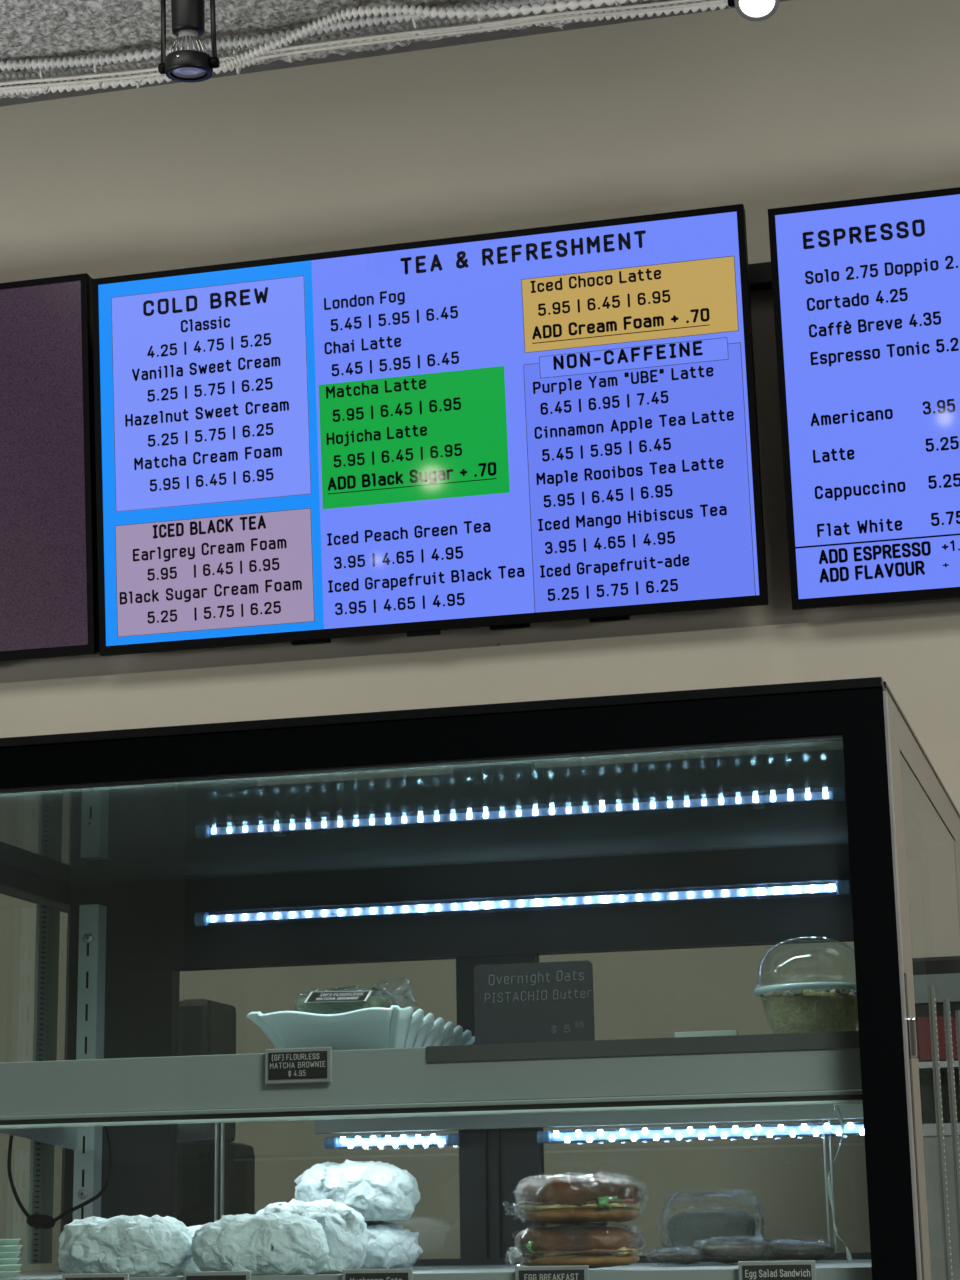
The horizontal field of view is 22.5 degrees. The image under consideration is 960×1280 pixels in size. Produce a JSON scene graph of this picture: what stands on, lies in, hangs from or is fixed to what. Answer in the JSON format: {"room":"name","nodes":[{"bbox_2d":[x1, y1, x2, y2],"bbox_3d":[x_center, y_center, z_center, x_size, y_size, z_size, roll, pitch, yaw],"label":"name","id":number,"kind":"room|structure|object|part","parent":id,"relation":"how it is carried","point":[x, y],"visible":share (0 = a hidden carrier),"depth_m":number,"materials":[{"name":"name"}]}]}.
{"room":"eatery","nodes":[
{"label":"eatery","id":0,"kind":"room"},
{"bbox_2d":[0,0,709,98],"bbox_3d":[-0.097,-1.243,4.348,3.200,0.017,0.700,-4,-14,13],"label":"ceiling","id":1,"kind":"structure","parent":0,"point":[29,29],"depth_m":4.61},
{"bbox_2d":[0,0,568,70],"bbox_3d":[-0.384,-1.155,4.575,1.396,0.048,0.022,-4,-14,13],"label":"conduit","id":2,"kind":"object","parent":1,"relation":"attached to","point":[147,54],"visible":0.73,"depth_m":4.59,"materials":[{"name":"grey metal"}]},
{"bbox_2d":[93,63,103,87],"bbox_3d":[-0.738,-1.095,4.670,0.013,0.061,0.046,-4,-14,13],"label":"cable tie","id":3,"kind":"object","parent":2,"relation":"attached to","point":[99,85],"visible":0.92,"depth_m":4.66,"materials":[{"name":"white plastic"}]},
{"bbox_2d":[286,39,294,62],"bbox_3d":[-0.361,-1.124,4.581,0.013,0.061,0.046,-4,-14,13],"label":"cable tie","id":4,"kind":"object","parent":2,"relation":"attached to","point":[290,57],"visible":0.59,"depth_m":4.57,"materials":[{"name":"white plastic"}]},
{"bbox_2d":[0,0,726,90],"bbox_3d":[-0.294,-1.111,4.536,1.573,0.029,0.007,-4,-14,13],"label":"cable","id":5,"kind":"object","parent":2,"relation":"attached to","point":[713,1],"visible":0.82,"depth_m":4.50,"materials":[{"name":"grey metal"}]},
{"bbox_2d":[412,18,420,34],"bbox_3d":[-0.120,-1.156,4.527,0.013,0.061,0.046,-4,-14,13],"label":"cable tie","id":6,"kind":"object","parent":2,"relation":"attached to","point":[419,19],"visible":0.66,"depth_m":4.51,"materials":[{"name":"white plastic"}]},
{"bbox_3d":[0.001,-1.159,4.498,0.013,0.061,0.046,-4,-14,13],"label":"cable tie","id":7,"kind":"object","parent":2,"relation":"attached to","visible":0},
{"bbox_2d":[0,0,701,85],"bbox_3d":[-0.294,-1.121,4.539,1.574,0.030,0.007,-4,-14,13],"label":"cable","id":8,"kind":"object","parent":7,"relation":"attached to","point":[672,1],"visible":0.85,"depth_m":4.50,"materials":[{"name":"plastic"}]},
{"bbox_2d":[0,0,640,82],"bbox_3d":[-0.386,-1.133,4.597,1.402,0.047,0.022,-4,-14,13],"label":"conduit","id":9,"kind":"object","parent":1,"relation":"attached to","point":[454,22],"visible":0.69,"depth_m":4.57,"materials":[{"name":"black metal"}]},
{"bbox_2d":[39,67,50,93],"bbox_3d":[-0.848,-1.090,4.697,0.013,0.061,0.046,-4,-14,13],"label":"cable tie","id":10,"kind":"object","parent":9,"relation":"attached to","point":[40,72],"visible":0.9,"depth_m":4.69,"materials":[{"name":"white plastic"}]},
{"bbox_2d":[134,68,142,87],"bbox_3d":[-0.659,-1.083,4.648,0.013,0.043,0.033,-4,-14,13],"label":"cable tie","id":11,"kind":"object","parent":9,"relation":"attached to","point":[137,82],"visible":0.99,"depth_m":4.64,"materials":[{"name":"white plastic"}]},
{"bbox_2d":[233,47,242,73],"bbox_3d":[-0.462,-1.106,4.603,0.013,0.061,0.046,-4,-14,13],"label":"cable tie","id":12,"kind":"object","parent":9,"relation":"attached to","point":[238,69],"visible":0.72,"depth_m":4.59,"materials":[{"name":"white plastic"}]},
{"bbox_2d":[615,1,620,18],"bbox_3d":[0.253,-1.169,4.436,0.013,0.061,0.046,-4,-14,13],"label":"cable tie","id":13,"kind":"object","parent":9,"relation":"attached to","point":[616,3],"visible":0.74,"depth_m":4.42,"materials":[{"name":"white plastic"}]},
{"bbox_2d":[0,0,730,95],"bbox_3d":[-0.311,-1.139,4.664,1.599,0.051,0.022,-4,-14,13],"label":"conduit","id":14,"kind":"object","parent":1,"relation":"attached to","point":[86,86],"visible":0.44,"depth_m":4.67,"materials":[{"name":"grey metal"}]},
{"bbox_2d":[223,0,645,70],"bbox_3d":[-0.061,-1.141,4.421,0.865,0.093,0.022,-4,-14,13],"label":"conduit","id":15,"kind":"object","parent":1,"relation":"attached to","point":[525,9],"visible":1,"depth_m":4.44,"materials":[{"name":"white plastic"}]},
{"bbox_2d":[727,0,779,20],"bbox_3d":[0.476,-1.172,4.210,0.125,0.246,0.213,-4,-14,13],"label":"track spotlight","id":16,"kind":"object","parent":1,"relation":"attached to","point":[752,10],"visible":1,"depth_m":4.13,"materials":[{"name":"black"}]},
{"bbox_3d":[0.431,-1.095,4.132,0.012,0.018,0.018,-4,-14,13],"label":"pivot knob","id":17,"kind":"part","parent":16,"relation":"part of","materials":[{"name":"black plastic"}]},
{"bbox_3d":[0.475,-1.118,4.134,0.062,0.088,0.074,-4,-14,13],"label":"bulb","id":18,"kind":"part","parent":16,"relation":"part of","materials":[{"name":"white glass"}]},
{"bbox_2d":[0,0,959,682],"bbox_3d":[1.077,-0.643,4.329,6.600,1.234,0.100,-4,-14,13],"label":"wall","id":19,"kind":"structure","parent":0,"point":[811,101],"depth_m":4.60,"materials":[{"name":"paint"}]},
{"bbox_2d":[0,273,99,660],"bbox_3d":[-1.307,-0.272,4.687,1.230,0.728,0.202,-4,-14,13],"label":"television","id":20,"kind":"object","parent":19,"relation":"attached to","point":[49,602],"visible":1,"depth_m":4.51,"materials":[{"name":"black"}]},
{"bbox_2d":[0,0,788,106],"bbox_3d":[1.053,-1.247,4.421,6.600,0.013,0.012,-4,-14,13],"label":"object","id":21,"kind":"structure","parent":19,"relation":"attached to","point":[534,30],"depth_m":4.71,"materials":[{"name":"grey metal"}]},
{"bbox_2d":[92,204,768,655],"bbox_3d":[-0.103,-0.354,4.401,1.230,0.721,0.201,-4,-14,13],"label":"television","id":22,"kind":"object","parent":19,"relation":"attached to","point":[513,429],"visible":1,"depth_m":4.34,"materials":[{"name":"black"}]},
{"bbox_3d":[-0.499,-0.343,4.434,0.420,0.682,0.072,-4,-14,13],"label":"menu panel","id":23,"kind":"part","parent":22,"relation":"part of","materials":[{"name":"blue"}]},
{"bbox_3d":[-0.499,-0.454,4.448,0.380,0.408,0.043,-4,-14,13],"label":"menu panel","id":24,"kind":"part","parent":22,"relation":"part of","materials":[{"name":"blue"}]},
{"bbox_3d":[-0.487,-0.122,4.403,0.380,0.208,0.022,-4,-14,13],"label":"menu panel","id":25,"kind":"part","parent":22,"relation":"part of","materials":[{"name":"pink"}]},
{"bbox_2d":[291,639,330,645],"bbox_3d":[-0.306,0.002,4.365,0.070,0.011,0.018,-4,-14,13],"label":"speaker grille","id":26,"kind":"object","parent":22,"relation":"attached to","point":[295,642],"depth_m":4.36,"materials":[{"name":"black plastic"}]},
{"bbox_3d":[-0.121,-0.364,4.344,0.348,0.230,0.024,-4,-14,13],"label":"menu panel","id":27,"kind":"part","parent":22,"relation":"part of","materials":[{"name":"green"}]},
{"bbox_2d":[490,623,529,629],"bbox_3d":[0.053,-0.025,4.280,0.070,0.011,0.018,-4,-14,13],"label":"speaker grille","id":28,"kind":"object","parent":22,"relation":"attached to","point":[493,626],"depth_m":4.27,"materials":[{"name":"black plastic"}]},
{"bbox_2d":[589,616,629,622],"bbox_3d":[0.228,-0.038,4.239,0.070,0.011,0.018,-4,-14,13],"label":"speaker grille","id":29,"kind":"object","parent":22,"relation":"attached to","point":[593,619],"depth_m":4.23,"materials":[{"name":"black plastic"}]},
{"bbox_3d":[0.264,-0.595,4.279,0.385,0.136,0.015,-4,-14,13],"label":"menu panel","id":30,"kind":"part","parent":22,"relation":"part of","materials":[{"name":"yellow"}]},
{"bbox_3d":[0.271,-0.499,4.264,0.338,0.040,0.004,-4,-14,13],"label":"menu panel","id":31,"kind":"part","parent":22,"relation":"part of","materials":[{"name":"blue"}]},
{"bbox_3d":[0.277,-0.284,4.236,0.391,0.449,0.047,-4,-14,13],"label":"menu panel","id":32,"kind":"part","parent":22,"relation":"part of","materials":[{"name":"blue"}]},
{"bbox_2d":[748,262,771,290],"bbox_3d":[-0.008,-0.625,4.529,3.800,0.040,0.034,-4,-14,13],"label":"rail","id":33,"kind":"object","parent":19,"relation":"attached to","point":[760,275],"visible":0.02,"depth_m":4.39,"materials":[{"name":"metal"}]},
{"bbox_2d":[768,187,959,609],"bbox_3d":[1.133,-0.434,4.106,1.230,0.719,0.199,-4,-14,13],"label":"television","id":34,"kind":"object","parent":19,"relation":"attached to","point":[866,291],"visible":1,"depth_m":4.16,"materials":[{"name":"black"}]},
{"bbox_2d":[0,611,959,1273],"bbox_3d":[1.103,1.147,3.862,6.600,2.466,0.160,-4,-14,13],"label":"wall","id":35,"kind":"structure","parent":0,"point":[651,993],"depth_m":4.20,"materials":[{"name":"paint"}]},
{"bbox_3d":[0.062,-2.236,0.547,6.600,0.100,8.450,-4,-14,13],"label":"ceiling","id":36,"kind":"structure","parent":0,"visible":0},
{"bbox_2d":[158,0,219,82],"bbox_3d":[-0.477,-1.127,3.909,0.117,0.438,0.125,6,-16,-28],"label":"track spotlight","id":37,"kind":"object","parent":36,"relation":"hanging from","point":[188,60],"visible":1,"depth_m":3.88,"materials":[{"name":"black metal"}]},
{"bbox_3d":[-0.512,-0.924,3.899,0.012,0.018,0.018,-4,-14,13],"label":"pivot knob","id":38,"kind":"part","parent":37,"relation":"part of","materials":[{"name":"black plastic"}]},
{"bbox_3d":[-0.513,-1.016,3.909,0.011,0.187,0.030,-1,-14,0],"label":"yoke arm","id":39,"kind":"part","parent":37,"relation":"part of","materials":[{"name":"black metal"}]},
{"bbox_2d":[171,0,204,36],"bbox_3d":[-0.473,-1.037,3.900,0.056,0.117,0.067,-4,-14,13],"label":"socket","id":40,"kind":"object","parent":37,"relation":"attached to","point":[187,16],"depth_m":3.88,"materials":[{"name":"black metal"}]},
{"bbox_3d":[-0.470,-0.953,3.895,0.061,0.082,0.062,-4,-14,13],"label":"bulb","id":41,"kind":"part","parent":37,"relation":"part of","materials":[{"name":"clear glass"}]},
{"bbox_3d":[-0.432,-1.020,3.890,0.012,0.187,0.032,-3,-14,9],"label":"yoke arm","id":42,"kind":"part","parent":37,"relation":"part of","materials":[{"name":"black metal"}]},
{"bbox_3d":[-0.427,-0.929,3.879,0.012,0.018,0.018,-4,-14,13],"label":"pivot knob","id":43,"kind":"part","parent":37,"relation":"part of","materials":[{"name":"black plastic"}]},
{"bbox_3d":[0.130,1.455,-0.355,6.600,0.100,8.450,-4,-14,13],"label":"floor","id":44,"kind":"structure","parent":0,"visible":0},
{"bbox_3d":[0.292,1.862,3.470,4.500,0.920,0.635,-4,-14,13],"label":"countertop","id":45,"kind":"structure","parent":44,"relation":"on","visible":0},
{"bbox_2d":[177,999,254,1226],"bbox_3d":[-0.460,1.023,3.802,0.156,0.895,0.220,-4,-14,13],"label":"coffee grinder","id":46,"kind":"object","parent":45,"relation":"on","point":[206,1027],"visible":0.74,"depth_m":3.81,"materials":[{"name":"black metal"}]},
{"bbox_3d":[0.033,1.569,2.253,4.000,0.920,1.020,-4,-14,13],"label":"countertop","id":47,"kind":"structure","parent":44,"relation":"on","visible":0},
{"bbox_2d":[0,677,959,1279],"bbox_3d":[-0.039,0.651,2.528,1.100,0.997,0.852,-4,-14,13],"label":"display case","id":48,"kind":"object","parent":47,"relation":"on","point":[130,834],"visible":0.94,"depth_m":2.48,"materials":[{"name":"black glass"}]},
{"bbox_2d":[0,1270,20,1277],"bbox_3d":[-0.488,0.634,2.409,0.058,0.006,0.058,-4,-14,13],"label":"plastic lid","id":49,"kind":"object","parent":48,"relation":"on","point":[3,1274],"visible":0.91,"depth_m":2.39,"materials":[{"name":"plastic"}]},
{"bbox_2d":[0,1264,21,1270],"bbox_3d":[-0.487,0.628,2.410,0.058,0.006,0.058,-4,-14,13],"label":"plastic lid","id":50,"kind":"object","parent":49,"relation":"on","point":[14,1267],"visible":0.94,"depth_m":2.39,"materials":[{"name":"plastic"}]},
{"bbox_2d":[0,1258,19,1264],"bbox_3d":[-0.489,0.622,2.412,0.058,0.006,0.058,-4,-14,13],"label":"plastic lid","id":51,"kind":"object","parent":50,"relation":"on","point":[3,1261],"visible":0.96,"depth_m":2.40,"materials":[{"name":"plastic"}]},
{"bbox_2d":[0,1251,20,1257],"bbox_3d":[-0.489,0.616,2.413,0.058,0.006,0.058,-4,-14,13],"label":"plastic lid","id":52,"kind":"object","parent":51,"relation":"on","point":[2,1254],"visible":0.9,"depth_m":2.40,"materials":[{"name":"plastic"}]},
{"bbox_2d":[0,1245,22,1251],"bbox_3d":[-0.487,0.610,2.414,0.058,0.006,0.058,-4,-14,13],"label":"plastic lid","id":53,"kind":"object","parent":52,"relation":"on","point":[4,1248],"visible":0.99,"depth_m":2.40,"materials":[{"name":"plastic"}]},
{"bbox_2d":[0,1239,20,1245],"bbox_3d":[-0.489,0.604,2.416,0.058,0.006,0.058,-4,-14,13],"label":"plastic lid","id":54,"kind":"object","parent":53,"relation":"on","point":[2,1241],"visible":0.95,"depth_m":2.40,"materials":[{"name":"plastic"}]},
{"bbox_2d":[7,1126,110,1228],"bbox_3d":[-0.468,0.592,2.679,0.124,0.122,0.016,-4,-14,13],"label":"hanging cable","id":55,"kind":"object","parent":48,"relation":"hanging from","point":[38,1221],"visible":0.93,"depth_m":2.67,"materials":[{"name":"black plastic"}]},
{"bbox_3d":[-0.471,0.805,2.970,0.035,0.922,0.155,-4,-14,13],"label":"wall post","id":56,"kind":"part","parent":48,"relation":"part of","materials":[{"name":"grey metal"}]},
{"bbox_2d":[62,1273,128,1279],"bbox_3d":[-0.353,0.597,2.209,0.065,0.032,0.004,-4,-14,13],"label":"price tag","id":57,"kind":"object","parent":48,"relation":"attached to","point":[94,1276],"visible":1,"depth_m":2.21,"materials":[{"name":"plastic"}]},
{"bbox_2d":[58,1215,191,1276],"bbox_3d":[-0.339,0.581,2.312,0.138,0.058,0.094,-4,-14,13],"label":"sandwich","id":58,"kind":"object","parent":48,"relation":"on","point":[139,1245],"visible":0.92,"depth_m":2.28,"materials":[{"name":"paper"}]},
{"bbox_2d":[181,1224,204,1273],"bbox_3d":[-0.285,0.613,2.427,0.081,0.049,0.087,-4,-14,13],"label":"sandwich","id":59,"kind":"object","parent":48,"relation":"on","point":[191,1267],"visible":0.04,"depth_m":2.39,"materials":[{"name":"paper"}]},
{"bbox_2d":[183,1271,250,1279],"bbox_3d":[-0.238,0.588,2.182,0.064,0.032,0.004,-4,-14,13],"label":"price tag","id":60,"kind":"object","parent":48,"relation":"attached to","point":[215,1275],"visible":1,"depth_m":2.18,"materials":[{"name":"black plastic"}]},
{"bbox_2d":[191,1211,330,1275],"bbox_3d":[-0.206,0.569,2.273,0.133,0.059,0.091,-4,-14,13],"label":"sandwich","id":61,"kind":"object","parent":48,"relation":"on","point":[284,1242],"visible":0.88,"depth_m":2.24,"materials":[{"name":"paper"}]},
{"bbox_2d":[265,1047,331,1083],"bbox_3d":[-0.167,0.390,2.211,0.064,0.032,0.005,-4,-14,13],"label":"price tag","id":62,"kind":"object","parent":48,"relation":"attached to","point":[288,1065],"visible":1,"depth_m":2.21,"materials":[{"name":"black plastic"}]},
{"bbox_2d":[256,1199,370,1272],"bbox_3d":[-0.168,0.585,2.365,0.121,0.071,0.100,-4,-14,13],"label":"sandwich","id":63,"kind":"object","parent":48,"relation":"on","point":[345,1229],"visible":0.39,"depth_m":2.34,"materials":[{"name":"paper"}]},
{"bbox_3d":[-0.192,0.549,2.813,0.350,0.340,0.004,-4,-14,13],"label":"door pane","id":64,"kind":"part","parent":48,"relation":"part of","materials":[{"name":"clear glass"}]},
{"bbox_2d":[247,1005,474,1050],"bbox_3d":[-0.111,0.412,2.448,0.158,0.050,0.408,-3,-14,9],"label":"scalloped dish","id":65,"kind":"object","parent":48,"relation":"on","point":[394,1026],"visible":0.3,"depth_m":2.29,"materials":[{"name":"ceramic"}]},
{"bbox_2d":[294,976,417,1013],"bbox_3d":[-0.126,0.367,2.386,0.128,0.065,0.075,-4,-14,13],"label":"brownie","id":66,"kind":"object","parent":65,"relation":"in","point":[320,1002],"visible":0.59,"depth_m":2.37,"materials":[{"name":"food"}]},
{"bbox_2d":[342,1268,412,1279],"bbox_3d":[-0.091,0.577,2.147,0.065,0.032,0.005,-4,-14,13],"label":"price tag","id":67,"kind":"object","parent":48,"relation":"attached to","point":[407,1273],"visible":1,"depth_m":2.15,"materials":[{"name":"black plastic"}]},
{"bbox_2d":[359,1221,422,1268],"bbox_3d":[-0.122,0.619,2.467,0.128,0.050,0.091,-4,-14,13],"label":"sandwich","id":68,"kind":"object","parent":48,"relation":"on","point":[390,1245],"visible":0.52,"depth_m":2.43,"materials":[{"name":"paper"}]},
{"bbox_2d":[294,1159,419,1220],"bbox_3d":[-0.127,0.565,2.475,0.129,0.062,0.093,-4,-14,13],"label":"sandwich","id":69,"kind":"object","parent":68,"relation":"on","point":[379,1191],"visible":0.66,"depth_m":2.44,"materials":[{"name":"paper"}]},
{"bbox_2d":[324,1133,459,1148],"bbox_3d":[-0.099,0.573,2.755,0.160,0.015,0.028,-4,-14,13],"label":"tube light","id":70,"kind":"object","parent":48,"relation":"attached to","point":[410,1140],"visible":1,"depth_m":2.75,"materials":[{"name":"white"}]},
{"bbox_3d":[-0.044,0.185,2.658,1.098,0.028,0.820,-4,-14,13],"label":"roof panel","id":71,"kind":"part","parent":48,"relation":"part of","materials":[{"name":"glass"}]},
{"bbox_3d":[-0.145,0.428,2.203,1.000,0.004,0.008,-4,-14,13],"label":"tag rail","id":72,"kind":"part","parent":48,"relation":"part of","materials":[{"name":"grey metal"}]},
{"bbox_2d":[194,880,849,925],"bbox_3d":[0.039,0.305,2.784,0.774,0.018,0.030,-4,-14,13],"label":"tube light","id":73,"kind":"object","parent":48,"relation":"attached to","point":[842,887],"visible":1,"depth_m":2.77,"materials":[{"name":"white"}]},
{"bbox_2d":[474,960,594,1044],"bbox_3d":[0.055,0.347,2.259,0.113,0.084,0.051,-4,-14,13],"label":"sign","id":74,"kind":"object","parent":48,"relation":"on","point":[540,1001],"visible":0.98,"depth_m":2.24,"materials":[{"name":"black plastic"}]},
{"bbox_2d":[515,1265,588,1279],"bbox_3d":[0.063,0.564,2.111,0.066,0.031,0.005,-4,-14,13],"label":"price tag","id":75,"kind":"object","parent":48,"relation":"attached to","point":[578,1272],"visible":1,"depth_m":2.11,"materials":[{"name":"black plastic"}]},
{"bbox_2d":[504,1221,644,1268],"bbox_3d":[0.091,0.560,2.237,0.126,0.047,0.111,-4,-14,13],"label":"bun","id":76,"kind":"object","parent":48,"relation":"on","point":[600,1246],"visible":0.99,"depth_m":2.19,"materials":[{"name":"brown food"}]},
{"bbox_2d":[507,1170,647,1223],"bbox_3d":[0.092,0.520,2.246,0.125,0.049,0.111,-4,-14,13],"label":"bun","id":77,"kind":"object","parent":76,"relation":"on","point":[573,1198],"visible":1,"depth_m":2.20,"materials":[{"name":"brown food"}]},
{"bbox_2d":[314,1104,862,1133],"bbox_3d":[0.141,0.533,2.702,0.675,0.022,0.031,-4,-14,13],"label":"light","id":78,"kind":"object","parent":48,"relation":"attached to","point":[503,1123],"depth_m":2.69,"materials":[{"name":"white plastic"}]},
{"bbox_3d":[0.012,0.708,2.723,1.030,0.018,0.025,-4,-14,13],"label":"door sill","id":79,"kind":"part","parent":48,"relation":"part of","materials":[{"name":"grey metal"}]},
{"bbox_2d":[646,1245,707,1264],"bbox_3d":[0.197,0.615,2.408,0.061,0.020,0.078,-4,-14,13],"label":"pastry","id":80,"kind":"object","parent":48,"relation":"on","point":[684,1255],"visible":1,"depth_m":2.38,"materials":[{"name":"food"}]},
{"bbox_2d":[537,1122,863,1143],"bbox_3d":[0.265,0.545,2.669,0.410,0.016,0.028,-4,-14,13],"label":"tube light","id":81,"kind":"object","parent":48,"relation":"attached to","point":[544,1137],"visible":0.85,"depth_m":2.67,"materials":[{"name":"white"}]},
{"bbox_3d":[0.247,0.516,2.710,0.366,0.340,0.004,-4,-14,13],"label":"door pane","id":82,"kind":"part","parent":48,"relation":"part of","materials":[{"name":"clear glass"}]},
{"bbox_2d":[675,1030,737,1036],"bbox_3d":[0.220,0.394,2.342,0.061,0.026,0.006,-4,-14,13],"label":"paper card","id":83,"kind":"object","parent":48,"relation":"on","point":[721,1032],"visible":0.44,"depth_m":2.34,"materials":[{"name":"white paper"}]},
{"bbox_2d":[658,1188,764,1259],"bbox_3d":[0.247,0.623,2.564,0.115,0.076,0.079,-4,-14,13],"label":"pack","id":84,"kind":"object","parent":48,"relation":"on","point":[684,1228],"visible":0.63,"depth_m":2.54},
{"bbox_2d":[693,1235,776,1263],"bbox_3d":[0.258,0.616,2.434,0.084,0.028,0.081,-4,-14,13],"label":"pastry","id":85,"kind":"object","parent":48,"relation":"on","point":[724,1250],"visible":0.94,"depth_m":2.41,"materials":[{"name":"brown food"}]},
{"bbox_2d":[738,1260,815,1279],"bbox_3d":[0.255,0.548,2.066,0.066,0.030,0.005,-4,-14,13],"label":"price tag","id":86,"kind":"object","parent":48,"relation":"attached to","point":[799,1269],"visible":1,"depth_m":2.06,"materials":[{"name":"black plastic"}]},
{"bbox_2d":[766,1238,837,1260],"bbox_3d":[0.323,0.627,2.479,0.089,0.024,0.079,-4,-14,13],"label":"pastry","id":87,"kind":"object","parent":48,"relation":"on","point":[787,1249],"visible":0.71,"depth_m":2.45,"materials":[{"name":"brown food"}]},
{"bbox_2d":[754,937,857,1033],"bbox_3d":[0.312,0.333,2.267,0.109,0.104,0.109,-4,-14,13],"label":"cup","id":88,"kind":"object","parent":48,"relation":"on","point":[803,1010],"visible":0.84,"depth_m":2.23,"materials":[{"name":"clear plastic"}]},
{"bbox_3d":[0.312,0.304,2.274,0.106,0.046,0.106,-4,-14,13],"label":"dome lid","id":89,"kind":"part","parent":88,"relation":"part of","materials":[{"name":"clear plastic"}]},
{"bbox_2d":[827,1107,851,1261],"bbox_3d":[0.374,0.570,2.522,0.023,0.166,0.006,-4,-14,13],"label":"tape","id":90,"kind":"object","parent":48,"relation":"hanging from","point":[829,1186],"visible":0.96,"depth_m":2.52,"materials":[{"name":"plastic"}]},
{"bbox_3d":[0.473,0.131,2.534,0.003,0.003,0.831,-5,-14,15],"label":"edge trim","id":91,"kind":"part","parent":48,"relation":"part of","materials":[{"name":"metal"}]},
{"bbox_3d":[0.469,0.435,2.435,0.004,0.555,0.581,-5,-14,15],"label":"pane","id":92,"kind":"part","parent":48,"relation":"part of","materials":[{"name":"clear glass"}]}
]}

